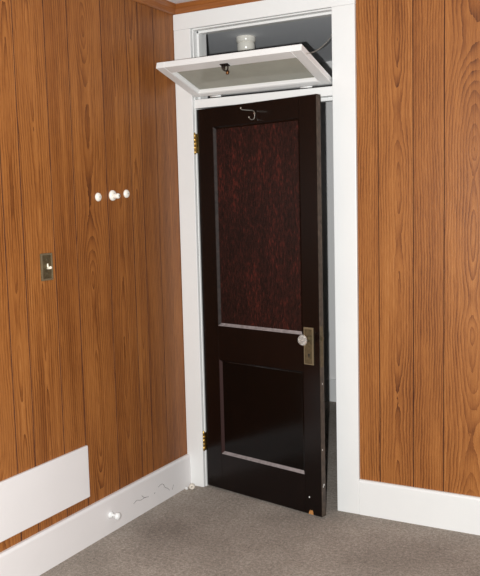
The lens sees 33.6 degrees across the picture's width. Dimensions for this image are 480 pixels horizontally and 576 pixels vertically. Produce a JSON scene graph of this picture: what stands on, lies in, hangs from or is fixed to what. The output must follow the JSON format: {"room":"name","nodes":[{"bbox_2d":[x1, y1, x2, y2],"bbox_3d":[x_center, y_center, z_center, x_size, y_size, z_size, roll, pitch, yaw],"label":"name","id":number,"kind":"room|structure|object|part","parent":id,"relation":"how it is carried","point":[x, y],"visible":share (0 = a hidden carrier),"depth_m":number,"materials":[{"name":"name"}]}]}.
{"room":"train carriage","nodes":[
{"label":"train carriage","id":0,"kind":"room"},
{"bbox_2d":[0,0,186,551],"bbox_3d":[-1.451,0.035,2.368,0.130,2.585,4.500,2,7,29],"label":"wall","id":1,"kind":"structure","parent":0,"point":[92,355],"depth_m":3.61,"materials":[{"name":"brown wood"}]},
{"bbox_2d":[0,445,89,542],"bbox_3d":[-0.922,0.887,3.232,0.013,0.241,0.938,2,7,29],"label":"board","id":2,"kind":"object","parent":1,"relation":"attached to","point":[29,497],"visible":1,"depth_m":3.37,"materials":[{"name":"paint"}]},
{"bbox_2d":[40,253,53,280],"bbox_3d":[-0.809,-0.089,3.362,0.031,0.116,0.070,2,7,29],"label":"light switch","id":3,"kind":"object","parent":1,"relation":"attached to","point":[46,260],"visible":1,"depth_m":3.36,"materials":[{"name":"gold metal"}]},
{"bbox_2d":[0,454,190,575],"bbox_3d":[-1.360,1.236,2.448,0.021,0.176,4.480,2,7,29],"label":"baseboard","id":4,"kind":"structure","parent":1,"relation":"attached to","point":[42,551],"depth_m":3.66,"materials":[{"name":"white paint"}]},
{"bbox_2d":[108,511,120,519],"bbox_3d":[-0.591,1.077,3.758,0.058,0.037,0.037,2,7,29],"label":"doorstop","id":5,"kind":"object","parent":4,"relation":"attached to","point":[117,515],"visible":1,"depth_m":3.75,"materials":[{"name":"white paint"}]},
{"bbox_2d":[95,193,101,200],"bbox_3d":[-0.649,-0.418,3.651,0.014,0.041,0.041,2,7,29],"label":"button","id":6,"kind":"object","parent":1,"relation":"attached to","point":[98,196],"visible":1,"depth_m":3.64,"materials":[{"name":"white plastic"}]},
{"bbox_2d":[109,190,119,200],"bbox_3d":[-0.585,-0.436,3.736,0.044,0.051,0.051,2,7,29],"label":"peg","id":7,"kind":"object","parent":1,"relation":"attached to","point":[113,195],"visible":1,"depth_m":3.73,"materials":[{"name":"white plastic"}]},
{"bbox_2d":[123,190,129,197],"bbox_3d":[-0.546,-0.455,3.837,0.014,0.041,0.041,2,7,29],"label":"button","id":8,"kind":"object","parent":1,"relation":"attached to","point":[126,193],"visible":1,"depth_m":3.83,"materials":[{"name":"white plastic"}]},
{"bbox_2d":[132,0,175,14],"bbox_3d":[-1.414,-1.222,2.199,0.026,0.052,4.500,2,7,29],"label":"trim","id":9,"kind":"structure","parent":1,"relation":"attached to","point":[166,6],"depth_m":4.03,"materials":[{"name":"brown wood"}]},
{"bbox_2d":[167,0,331,62],"bbox_3d":[-0.660,-1.394,2.933,7.030,0.100,6.800,2,7,29],"label":"ceiling","id":10,"kind":"structure","parent":0,"point":[312,34],"depth_m":5.02,"materials":[{"name":"white paint"}]},
{"bbox_2d":[236,35,255,51],"bbox_3d":[0.037,-1.526,4.990,0.126,0.100,0.126,2,7,29],"label":"light fixture","id":11,"kind":"object","parent":10,"relation":"attached to","point":[244,42],"depth_m":4.94,"materials":[{"name":"white ceramic"}]},
{"bbox_2d":[237,41,254,51],"bbox_3d":[0.038,-1.508,4.992,0.112,0.064,0.112,2,7,29],"label":"socket","id":12,"kind":"object","parent":11,"relation":"attached to","point":[242,46],"depth_m":4.95,"materials":[{"name":"white ceramic"}]},
{"bbox_2d":[40,401,479,575],"bbox_3d":[-0.594,1.276,3.213,7.030,0.100,6.800,2,7,29],"label":"floor","id":13,"kind":"structure","parent":0,"point":[209,530],"depth_m":3.61,"materials":[{"name":"beige carpet"}]},
{"bbox_2d":[189,483,194,489],"bbox_3d":[-0.262,1.083,4.333,0.033,0.033,0.024,-2,6,-3],"label":"bumper cover","id":14,"kind":"object","parent":13,"relation":"on","point":[191,486],"visible":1,"depth_m":4.32,"materials":[{"name":"beige"}]},
{"bbox_2d":[208,61,335,378],"bbox_3d":[0.978,-0.403,5.976,7.030,2.585,0.130,2,7,29],"label":"wall","id":15,"kind":"structure","parent":0,"point":[326,108],"depth_m":6.07,"materials":[{"name":"white paint"}]},
{"bbox_2d":[324,378,335,401],"bbox_3d":[0.915,0.800,6.068,6.900,0.176,0.020,2,7,29],"label":"baseboard","id":16,"kind":"structure","parent":15,"relation":"attached to","point":[329,384],"depth_m":6.17,"materials":[{"name":"white paint"}]},
{"bbox_2d":[192,0,479,496],"bbox_3d":[-0.061,-0.195,4.232,6.900,2.585,0.130,2,7,29],"label":"wall","id":17,"kind":"structure","parent":0,"point":[418,61],"depth_m":3.67,"materials":[{"name":"brown wood"}]},
{"bbox_2d":[175,0,261,14],"bbox_3d":[1.273,-1.400,3.262,3.699,0.052,0.026,2,7,29],"label":"trim","id":18,"kind":"structure","parent":17,"relation":"attached to","point":[197,5],"depth_m":4.06,"materials":[{"name":"brown wood"}]},
{"bbox_2d":[194,94,325,516],"bbox_3d":[0.071,0.095,4.003,0.788,2.026,0.180,3,7,36],"label":"door","id":19,"kind":"structure","parent":17,"relation":"in","point":[260,193],"depth_m":4.00,"materials":[{"name":"black wood"}]},
{"bbox_3d":[0.078,-0.868,3.927,0.552,0.096,0.035,4,8,41],"label":"rail","id":20,"kind":"part","parent":19,"relation":"part of","materials":[{"name":"black wood"}]},
{"bbox_3d":[0.084,-0.303,3.977,0.552,1.037,0.011,4,8,41],"label":"panel moulding","id":21,"kind":"part","parent":19,"relation":"part of","materials":[{"name":"black wood"}]},
{"bbox_3d":[0.092,-0.304,3.986,0.550,1.035,0.013,4,8,41],"label":"panel","id":22,"kind":"part","parent":19,"relation":"part of","materials":[{"name":"brown wood"}]},
{"bbox_3d":[0.107,0.301,4.049,0.552,0.181,0.035,4,8,41],"label":"rail","id":23,"kind":"part","parent":19,"relation":"part of","materials":[{"name":"black wood"}]},
{"bbox_3d":[0.108,0.649,4.076,0.552,0.516,0.011,4,8,41],"label":"panel moulding","id":24,"kind":"part","parent":19,"relation":"part of","materials":[{"name":"black wood"}]},
{"bbox_3d":[0.116,0.648,4.085,0.550,0.514,0.013,4,8,41],"label":"panel","id":25,"kind":"part","parent":19,"relation":"part of","materials":[{"name":"black wood"}]},
{"bbox_3d":[0.125,1.002,4.122,0.552,0.196,0.035,4,8,41],"label":"rail","id":26,"kind":"part","parent":19,"relation":"part of","materials":[{"name":"black wood"}]},
{"bbox_3d":[0.298,0.248,3.783,0.052,0.052,0.030,4,8,41],"label":"knob","id":27,"kind":"part","parent":19,"relation":"part of","materials":[{"name":"clear glass"}]},
{"bbox_3d":[0.391,0.282,3.800,0.003,0.198,0.023,4,8,41],"label":"latch plate","id":28,"kind":"part","parent":19,"relation":"part of","materials":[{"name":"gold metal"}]},
{"bbox_2d":[195,86,332,108],"bbox_3d":[0.136,-0.950,4.031,0.777,0.061,0.134,2,7,29],"label":"bar","id":29,"kind":"object","parent":17,"relation":"attached to","point":[326,95],"visible":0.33,"depth_m":3.97,"materials":[{"name":"white paint"}]},
{"bbox_2d":[156,35,331,97],"bbox_3d":[0.018,-1.076,3.809,0.777,0.234,0.354,2,7,29],"label":"window","id":30,"kind":"structure","parent":29,"relation":"attached to","point":[289,66],"depth_m":3.79,"materials":[{"name":"white paint"}]},
{"bbox_3d":[-0.055,-1.060,3.688,0.673,0.030,0.065,2,-10,29],"label":"rail","id":31,"kind":"part","parent":30,"relation":"part of","materials":[{"name":"white paint"}]},
{"bbox_3d":[0.021,-1.025,3.828,0.675,0.018,0.262,2,-10,29],"label":"glazing moulding","id":32,"kind":"part","parent":30,"relation":"part of","materials":[{"name":"white paint"}]},
{"bbox_3d":[0.022,-1.035,3.830,0.671,0.003,0.258,2,-10,29],"label":"pane","id":33,"kind":"part","parent":30,"relation":"part of","materials":[{"name":"clear glass"}]},
{"bbox_3d":[0.090,-1.004,3.957,0.673,0.030,0.036,2,-10,29],"label":"rail","id":34,"kind":"part","parent":30,"relation":"part of","materials":[{"name":"white paint"}]},
{"bbox_3d":[0.364,-1.117,3.642,0.007,0.128,0.290,2,7,30],"label":"chain","id":35,"kind":"part","parent":30,"relation":"part of","materials":[{"name":"silver metal"}]},
{"bbox_2d":[173,0,359,513],"bbox_3d":[0.156,-0.160,4.104,1.003,2.532,0.154,2,7,29],"label":"door frame","id":36,"kind":"structure","parent":17,"relation":"attached to","point":[344,83],"depth_m":3.92,"materials":[{"name":"white paint"}]},
{"bbox_2d":[359,479,479,534],"bbox_3d":[1.775,1.071,3.282,2.696,0.176,0.018,2,7,29],"label":"baseboard","id":37,"kind":"structure","parent":17,"relation":"attached to","point":[402,503],"depth_m":3.77,"materials":[{"name":"white paint"}]}
]}

